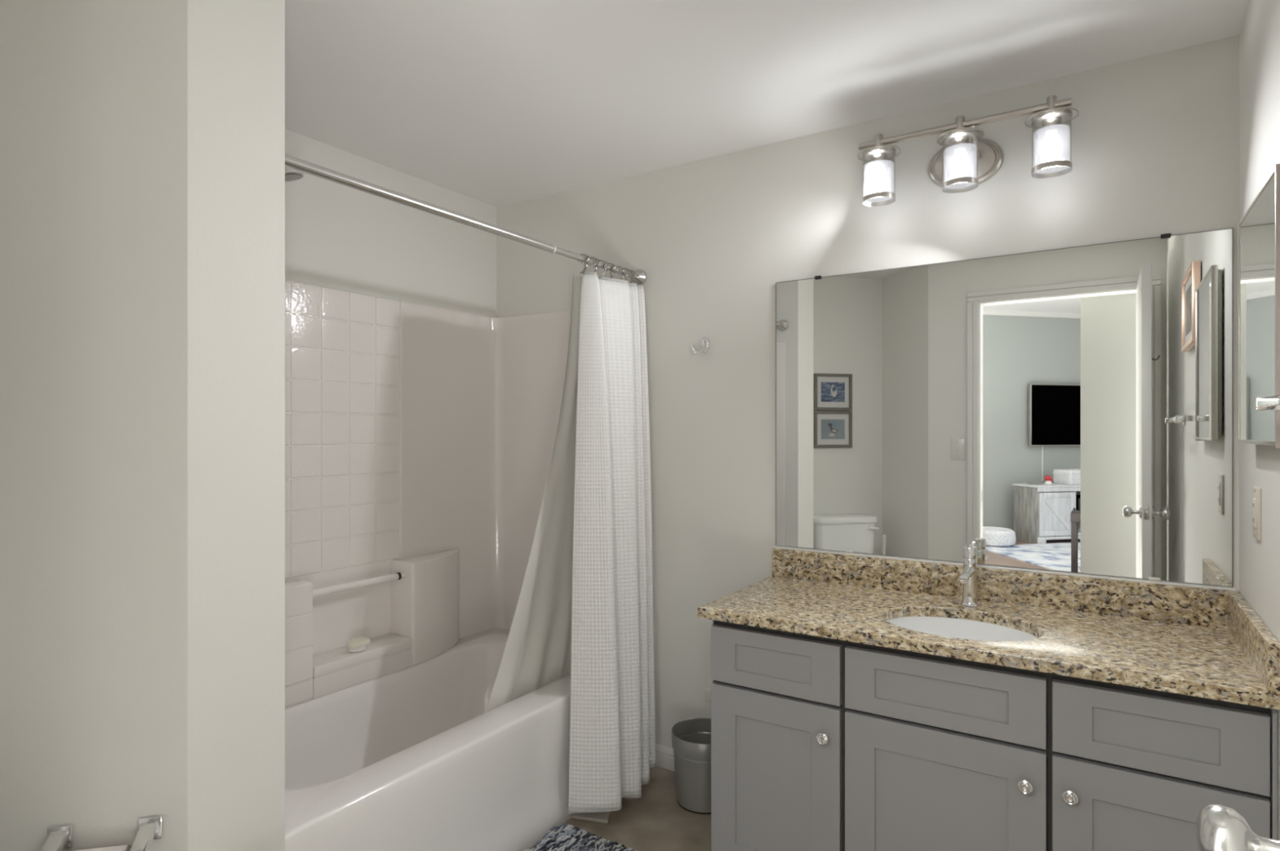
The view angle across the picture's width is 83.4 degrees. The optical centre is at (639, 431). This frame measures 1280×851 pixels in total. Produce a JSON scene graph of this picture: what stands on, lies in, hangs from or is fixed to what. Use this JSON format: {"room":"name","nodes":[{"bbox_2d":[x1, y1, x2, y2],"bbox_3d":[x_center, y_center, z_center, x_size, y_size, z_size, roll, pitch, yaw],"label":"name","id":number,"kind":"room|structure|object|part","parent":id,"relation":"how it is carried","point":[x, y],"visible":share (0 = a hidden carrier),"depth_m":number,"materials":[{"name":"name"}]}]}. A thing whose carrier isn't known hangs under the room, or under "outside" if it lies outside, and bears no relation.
{"room":"bathroom","nodes":[
{"label":"bathroom","id":0,"kind":"room"},
{"bbox_2d":[0,0,284,850],"bbox_3d":[-1.382,0.146,1.610,1.050,2.440,0.620,0,0,33],"label":"wall partition","id":1,"kind":"structure","parent":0,"point":[142,142],"depth_m":1.39,"materials":[{"name":"white paint"}]},
{"bbox_2d":[41,816,162,850],"bbox_3d":[-1.016,0.782,1.342,0.194,0.070,0.076,0,0,-12],"label":"paper holder","id":2,"kind":"object","parent":1,"relation":"attached to","point":[60,838],"visible":1,"depth_m":1.36,"materials":[{"name":"silver metal"}]},
{"bbox_3d":[-1.090,0.782,1.324,0.030,0.055,0.072,0,0,-12],"label":"post","id":3,"kind":"part","parent":2,"relation":"part of","materials":[{"name":"silver metal"}]},
{"bbox_3d":[-1.098,0.769,1.360,0.042,0.044,0.007,0,0,-12],"label":"mount plate","id":4,"kind":"part","parent":2,"relation":"part of","materials":[{"name":"silver metal"}]},
{"bbox_2d":[71,844,131,850],"bbox_3d":[-1.011,0.821,1.318,0.106,0.097,0.097,0,0,-12],"label":"toilet roll","id":5,"kind":"object","parent":2,"relation":"on","point":[119,848],"visible":0.85,"depth_m":1.33,"materials":[{"name":"white paper"}]},
{"bbox_3d":[-0.942,0.782,1.356,0.030,0.055,0.072,0,0,-12],"label":"post","id":6,"kind":"part","parent":2,"relation":"part of","materials":[{"name":"silver metal"}]},
{"bbox_3d":[-0.949,0.769,1.391,0.042,0.044,0.007,0,0,-12],"label":"mount plate","id":7,"kind":"part","parent":2,"relation":"part of","materials":[{"name":"silver metal"}]},
{"bbox_2d":[284,153,305,182],"bbox_3d":[-1.127,-0.806,2.032,0.106,0.121,0.365,0,0,33],"label":"shower head","id":8,"kind":"object","parent":1,"relation":"attached to","point":[291,175],"visible":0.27,"depth_m":2.13},
{"bbox_2d":[284,128,497,318],"bbox_3d":[-1.170,0.146,2.795,0.120,2.440,1.600,0,0,33],"label":"wall","id":9,"kind":"structure","parent":0,"point":[338,237],"depth_m":2.89,"materials":[{"name":"white paint"}]},
{"bbox_2d":[484,274,582,713],"bbox_3d":[-0.349,0.304,2.657,0.144,1.785,0.780,0,0,33],"label":"curtain liner","id":10,"kind":"object","parent":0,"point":[537,654],"visible":0.39,"depth_m":2.66,"materials":[{"name":"white plastic"}]},
{"bbox_2d":[528,766,711,850],"bbox_3d":[-0.255,1.416,1.549,3.010,0.100,2.940,0,0,33],"label":"floor","id":11,"kind":"structure","parent":0,"point":[655,821],"depth_m":2.50,"materials":[{"name":"tile"}]},
{"bbox_2d":[284,627,573,850],"bbox_3d":[-0.759,1.147,2.529,0.855,0.437,1.596,0,0,33],"label":"bathtub","id":12,"kind":"object","parent":11,"relation":"on","point":[411,758],"visible":0.51,"depth_m":2.35,"materials":[{"name":"white ceramic"}]},
{"bbox_2d":[284,280,570,708],"bbox_3d":[-0.770,0.195,2.536,0.835,1.468,1.597,0,0,33],"label":"tub surround","id":13,"kind":"object","parent":12,"relation":"on","point":[420,438],"visible":0.53,"depth_m":2.92,"materials":[{"name":"white tile"}]},
{"bbox_3d":[-1.266,0.196,2.526,0.010,1.467,1.014,0,0,33],"label":"tile panel","id":14,"kind":"part","parent":13,"relation":"part of","materials":[{"name":"white tile"}]},
{"bbox_2d":[346,645,367,652],"bbox_3d":[-1.053,0.805,2.678,0.061,0.022,0.078,0,0,33],"label":"soap dish","id":15,"kind":"object","parent":13,"relation":"on","point":[362,648],"visible":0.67,"depth_m":2.65,"materials":[{"name":"white ceramic"}]},
{"bbox_2d":[346,637,370,649],"bbox_3d":[-1.049,0.788,2.675,0.052,0.031,0.092,0,0,33],"label":"soap bar","id":16,"kind":"object","parent":15,"relation":"on","point":[356,643],"visible":1,"depth_m":2.66,"materials":[{"name":"beige"}]},
{"bbox_3d":[-0.493,0.195,2.969,0.826,1.468,0.570,0,0,33],"label":"corner panel","id":17,"kind":"part","parent":13,"relation":"part of","materials":[{"name":"white plastic"}]},
{"bbox_2d":[522,823,637,850],"bbox_3d":[-0.257,1.352,1.984,0.574,0.027,0.838,0,0,33],"label":"bath mat","id":18,"kind":"object","parent":11,"relation":"on","point":[567,837],"visible":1,"depth_m":2.35,"materials":[{"name":"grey fabric"}]},
{"bbox_2d":[570,811,609,823],"bbox_3d":[-0.169,1.360,2.553,0.135,0.012,0.080,0,0,14],"label":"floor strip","id":19,"kind":"object","parent":11,"relation":"on","point":[597,817],"visible":0.6,"depth_m":2.53,"materials":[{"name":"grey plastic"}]},
{"bbox_2d":[671,718,711,814],"bbox_3d":[0.235,1.236,2.661,0.238,0.259,0.238,0,0,33],"label":"waste bin","id":20,"kind":"object","parent":11,"relation":"on","point":[691,738],"visible":0.65,"depth_m":2.58,"materials":[{"name":"grey metal"}]},
{"bbox_2d":[711,620,1277,850],"bbox_3d":[0.906,0.965,2.057,1.314,0.803,0.579,0,0,33],"label":"vanity cabinet","id":21,"kind":"object","parent":11,"relation":"on","point":[818,744],"visible":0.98,"depth_m":1.82,"materials":[{"name":"grey wood"}]},
{"bbox_3d":[0.389,0.674,2.092,0.396,0.165,0.022,0,0,33],"label":"drawer","id":22,"kind":"part","parent":21,"relation":"part of","materials":[{"name":"grey paint"}]},
{"bbox_3d":[0.389,1.040,2.092,0.396,0.545,0.022,0,0,33],"label":"door","id":23,"kind":"part","parent":21,"relation":"part of","materials":[{"name":"grey paint"}]},
{"bbox_3d":[0.508,0.847,1.986,0.033,0.033,0.027,0,0,33],"label":"knob","id":24,"kind":"part","parent":21,"relation":"part of","materials":[{"name":"silver metal"}]},
{"bbox_3d":[0.769,0.674,1.847,0.481,0.165,0.022,0,0,33],"label":"drawer","id":25,"kind":"part","parent":21,"relation":"part of","materials":[{"name":"grey paint"}]},
{"bbox_3d":[0.769,1.040,1.847,0.481,0.545,0.022,0,0,33],"label":"door","id":26,"kind":"part","parent":21,"relation":"part of","materials":[{"name":"grey paint"}]},
{"bbox_2d":[697,546,1279,710],"bbox_3d":[0.897,0.494,2.060,1.342,0.138,0.587,0,0,33],"label":"countertop","id":27,"kind":"structure","parent":21,"relation":"on","point":[1192,640],"depth_m":2.01,"materials":[{"name":"stone"}]},
{"bbox_2d":[886,616,1037,641],"bbox_3d":[0.891,0.644,2.008,0.424,0.160,0.346,0,0,33],"label":"sink","id":28,"kind":"object","parent":27,"relation":"in","point":[953,628],"visible":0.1,"depth_m":2.16,"materials":[{"name":"white ceramic"}]},
{"bbox_2d":[959,541,979,607],"bbox_3d":[1.004,0.438,2.192,0.053,0.189,0.182,0,0,33],"label":"faucet","id":29,"kind":"object","parent":27,"relation":"on","point":[968,576],"visible":1,"depth_m":2.19,"materials":[{"name":"silver metal"}]},
{"bbox_3d":[0.984,0.428,2.161,0.033,0.039,0.107,0,0,33],"label":"spout","id":30,"kind":"part","parent":29,"relation":"part of","materials":[{"name":"silver metal"}]},
{"bbox_3d":[1.015,0.370,2.210,0.040,0.035,0.040,0,0,33],"label":"handle","id":31,"kind":"part","parent":29,"relation":"part of","materials":[{"name":"silver metal"}]},
{"bbox_3d":[1.036,0.354,2.242,0.016,0.022,0.064,0,0,33],"label":"lever","id":32,"kind":"part","parent":29,"relation":"part of","materials":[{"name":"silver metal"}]},
{"bbox_3d":[0.922,0.847,1.718,0.033,0.033,0.027,0,0,33],"label":"knob","id":33,"kind":"part","parent":21,"relation":"part of","materials":[{"name":"silver metal"}]},
{"bbox_3d":[1.000,0.847,1.668,0.033,0.033,0.027,0,0,33],"label":"knob","id":34,"kind":"part","parent":21,"relation":"part of","materials":[{"name":"silver metal"}]},
{"bbox_3d":[1.147,0.674,1.602,0.392,0.165,0.022,0,0,33],"label":"drawer","id":35,"kind":"part","parent":21,"relation":"part of","materials":[{"name":"grey paint"}]},
{"bbox_3d":[1.147,1.040,1.602,0.392,0.545,0.022,0,0,33],"label":"door","id":36,"kind":"part","parent":21,"relation":"part of","materials":[{"name":"grey paint"}]},
{"bbox_2d":[284,0,1249,207],"bbox_3d":[-0.255,-1.124,1.549,3.010,0.100,2.940,0,0,33],"label":"ceiling","id":37,"kind":"structure","parent":0,"point":[495,103],"depth_m":2.12,"materials":[{"name":"white paint"}]},
{"bbox_2d":[497,35,1239,748],"bbox_3d":[0.510,0.146,2.733,3.010,2.440,0.120,0,0,33],"label":"wall","id":38,"kind":"structure","parent":0,"point":[1155,138],"depth_m":2.69,"materials":[{"name":"white paint"}]},
{"bbox_2d":[284,154,646,284],"bbox_3d":[-0.434,-0.641,2.319,0.068,0.068,1.599,0,0,33],"label":"shower rod","id":39,"kind":"object","parent":38,"relation":"attached to","point":[640,277],"visible":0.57,"depth_m":2.06,"materials":[{"name":"silver metal"}]},
{"bbox_2d":[577,253,588,274],"bbox_3d":[-0.211,-0.623,2.668,0.045,0.072,0.016,0,0,19],"label":"curtain ring","id":40,"kind":"object","parent":39,"relation":"hanging from","point":[581,254],"visible":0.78,"depth_m":2.66,"materials":[{"name":"silver metal"}]},
{"bbox_2d":[579,255,589,274],"bbox_3d":[-0.207,-0.623,2.679,0.030,0.072,0.045,0,0,-37],"label":"curtain ring","id":41,"kind":"object","parent":39,"relation":"hanging from","point":[587,255],"visible":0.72,"depth_m":2.67,"materials":[{"name":"silver metal"}]},
{"bbox_2d":[587,257,597,271],"bbox_3d":[-0.179,-0.623,2.715,0.045,0.072,0.016,0,0,27],"label":"curtain ring","id":42,"kind":"object","parent":39,"relation":"hanging from","point":[590,257],"visible":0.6,"depth_m":2.71,"materials":[{"name":"silver metal"}]},
{"bbox_2d":[597,262,608,279],"bbox_3d":[-0.144,-0.623,2.771,0.045,0.072,0.030,0,0,39],"label":"curtain ring","id":43,"kind":"object","parent":39,"relation":"hanging from","point":[603,262],"visible":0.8,"depth_m":2.76,"materials":[{"name":"silver metal"}]},
{"bbox_2d":[608,262,615,278],"bbox_3d":[-0.118,-0.623,2.810,0.045,0.072,0.016,0,0,21],"label":"curtain ring","id":44,"kind":"object","parent":39,"relation":"hanging from","point":[608,263],"visible":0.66,"depth_m":2.80,"materials":[{"name":"silver metal"}]},
{"bbox_2d":[568,271,656,813],"bbox_3d":[-0.082,0.361,2.706,0.233,1.926,0.537,0,0,17],"label":"shower curtain","id":45,"kind":"object","parent":39,"relation":"hanging from","point":[612,750],"visible":1,"depth_m":2.60,"materials":[{"name":"white fabric"}]},
{"bbox_2d":[655,743,675,771],"bbox_3d":[0.270,1.324,2.809,0.571,0.084,0.013,0,0,33],"label":"baseboard","id":46,"kind":"structure","parent":38,"relation":"attached to","point":[664,757],"depth_m":2.91,"materials":[{"name":"white paint"}]},
{"bbox_2d":[690,337,709,354],"bbox_3d":[0.243,-0.338,2.804,0.079,0.070,0.049,0,0,33],"label":"wall hook","id":47,"kind":"object","parent":38,"relation":"attached to","point":[704,342],"visible":1,"depth_m":2.81,"materials":[{"name":"silver metal"}]},
{"bbox_3d":[0.228,-0.321,2.810,0.060,0.035,0.015,0,0,-15],"label":"hook arm","id":48,"kind":"part","parent":47,"relation":"part of","materials":[{"name":"silver metal"}]},
{"bbox_3d":[0.254,-0.346,2.821,0.036,0.054,0.009,0,0,33],"label":"plate","id":49,"kind":"part","parent":47,"relation":"part of","materials":[{"name":"silver metal"}]},
{"bbox_3d":[0.255,-0.321,2.793,0.015,0.035,0.060,0,0,-10],"label":"hook arm","id":50,"kind":"part","parent":47,"relation":"part of","materials":[{"name":"silver metal"}]},
{"bbox_2d":[857,95,1078,206],"bbox_3d":[1.000,-0.861,2.234,0.625,0.220,0.185,0,0,33],"label":"vanity light","id":51,"kind":"object","parent":38,"relation":"attached to","point":[967,161],"visible":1,"depth_m":2.22,"materials":[{"name":"silver metal"}]},
{"bbox_3d":[0.781,-0.939,2.346,0.026,0.065,0.026,0,0,33],"label":"lamp stem","id":52,"kind":"part","parent":51,"relation":"part of","materials":[{"name":"silver metal"}]},
{"bbox_2d":[871,153,887,168],"bbox_3d":[0.781,-0.884,2.346,0.050,0.035,0.050,0,0,33],"label":"bulb","id":53,"kind":"object","parent":51,"relation":"attached to","point":[878,161],"depth_m":2.33,"materials":[{"name":"white glass"}]},
{"bbox_3d":[0.781,-0.827,2.346,0.100,0.150,0.100,0,0,33],"label":"lamp shade","id":54,"kind":"part","parent":51,"relation":"part of","materials":[{"name":"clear glass"}]},
{"bbox_3d":[0.781,-0.827,2.346,0.057,0.085,0.057,0,0,33],"label":"bulb","id":55,"kind":"part","parent":51,"relation":"part of","materials":[{"name":"white glass"}]},
{"bbox_3d":[0.987,-0.939,2.213,0.026,0.065,0.026,0,0,33],"label":"lamp stem","id":56,"kind":"part","parent":51,"relation":"part of","materials":[{"name":"silver metal"}]},
{"bbox_2d":[951,136,968,153],"bbox_3d":[0.987,-0.884,2.213,0.050,0.035,0.050,0,0,33],"label":"bulb","id":57,"kind":"object","parent":51,"relation":"attached to","point":[959,144],"depth_m":2.20,"materials":[{"name":"white glass"}]},
{"bbox_3d":[0.987,-0.827,2.213,0.100,0.150,0.100,0,0,33],"label":"lamp shade","id":58,"kind":"part","parent":51,"relation":"part of","materials":[{"name":"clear glass"}]},
{"bbox_3d":[0.987,-0.827,2.213,0.057,0.085,0.057,0,0,33],"label":"bulb","id":59,"kind":"part","parent":51,"relation":"part of","materials":[{"name":"white glass"}]},
{"bbox_3d":[1.041,-0.863,2.305,0.224,0.157,0.022,0,0,33],"label":"wall plate","id":60,"kind":"part","parent":51,"relation":"part of","materials":[{"name":"silver metal"}]},
{"bbox_3d":[1.043,-0.904,2.232,0.018,0.085,0.107,0,0,36],"label":"arm","id":61,"kind":"part","parent":51,"relation":"part of","materials":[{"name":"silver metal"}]},
{"bbox_3d":[1.192,-0.939,2.080,0.026,0.065,0.026,0,0,33],"label":"lamp stem","id":62,"kind":"part","parent":51,"relation":"part of","materials":[{"name":"silver metal"}]},
{"bbox_2d":[1041,117,1061,136],"bbox_3d":[1.192,-0.884,2.080,0.050,0.035,0.050,0,0,33],"label":"bulb","id":63,"kind":"object","parent":51,"relation":"attached to","point":[1051,126],"depth_m":2.06,"materials":[{"name":"white glass"}]},
{"bbox_3d":[1.192,-0.827,2.080,0.057,0.085,0.057,0,0,33],"label":"bulb","id":64,"kind":"part","parent":51,"relation":"part of","materials":[{"name":"white glass"}]},
{"bbox_3d":[1.192,-0.827,2.080,0.100,0.150,0.100,0,0,33],"label":"lamp shade","id":65,"kind":"part","parent":51,"relation":"part of","materials":[{"name":"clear glass"}]},
{"bbox_2d":[772,548,1227,629],"bbox_3d":[1.043,0.482,2.302,1.312,0.102,0.020,0,0,33],"label":"backsplash","id":66,"kind":"structure","parent":38,"relation":"attached to","point":[1206,607],"depth_m":2.20,"materials":[{"name":"stone"}]},
{"bbox_2d":[775,227,1233,586],"bbox_3d":[1.054,-0.067,2.301,1.316,0.982,0.012,0,0,33],"label":"wall mirror","id":67,"kind":"object","parent":38,"relation":"attached to","point":[1069,409],"visible":1,"depth_m":2.22,"materials":[{"name":"silver mirror"}]},
{"bbox_2d":[1195,804,1279,850],"bbox_3d":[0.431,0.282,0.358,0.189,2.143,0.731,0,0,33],"label":"door handle","id":68,"kind":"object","parent":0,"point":[1219,827],"depth_m":0.66,"materials":[{"name":"silver metal"}]},
{"bbox_2d":[1239,0,1279,840],"bbox_3d":[1.029,0.146,0.915,0.164,2.440,2.370,0,0,33],"label":"wall","id":69,"kind":"structure","parent":0,"point":[1260,33],"depth_m":1.68,"materials":[{"name":"white paint"}]},
{"bbox_2d":[1252,486,1261,541],"bbox_3d":[1.445,0.191,1.684,0.010,0.121,0.074,0,0,33],"label":"wall outlet","id":70,"kind":"object","parent":69,"relation":"attached to","point":[1256,491],"visible":1,"depth_m":1.67,"materials":[{"name":"beige plastic"}]},
{"bbox_2d":[1252,497,1256,528],"bbox_3d":[1.443,0.191,1.686,0.004,0.067,0.034,0,0,33],"label":"receptacle","id":71,"kind":"object","parent":70,"relation":"attached to","point":[1254,500],"depth_m":1.68,"materials":[{"name":"beige plastic"}]},
{"bbox_2d":[1238,164,1279,448],"bbox_3d":[1.337,-0.237,1.540,0.028,0.537,0.456,0,0,33],"label":"medicine cabinet","id":72,"kind":"object","parent":69,"relation":"attached to","point":[1259,228],"visible":1,"depth_m":1.51,"materials":[{"name":"silver mirror"}]},
{"bbox_3d":[1.214,-0.237,1.351,0.028,0.537,0.002,0,0,33],"label":"panel","id":73,"kind":"part","parent":72,"relation":"part of","materials":[{"name":"beige"}]},
{"bbox_2d":[1253,395,1279,410],"bbox_3d":[0.973,-0.050,1.023,0.075,0.045,0.594,0,0,33],"label":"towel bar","id":74,"kind":"object","parent":69,"relation":"attached to","point":[1268,403],"visible":1,"depth_m":1.24,"materials":[{"name":"silver metal"}]}
]}

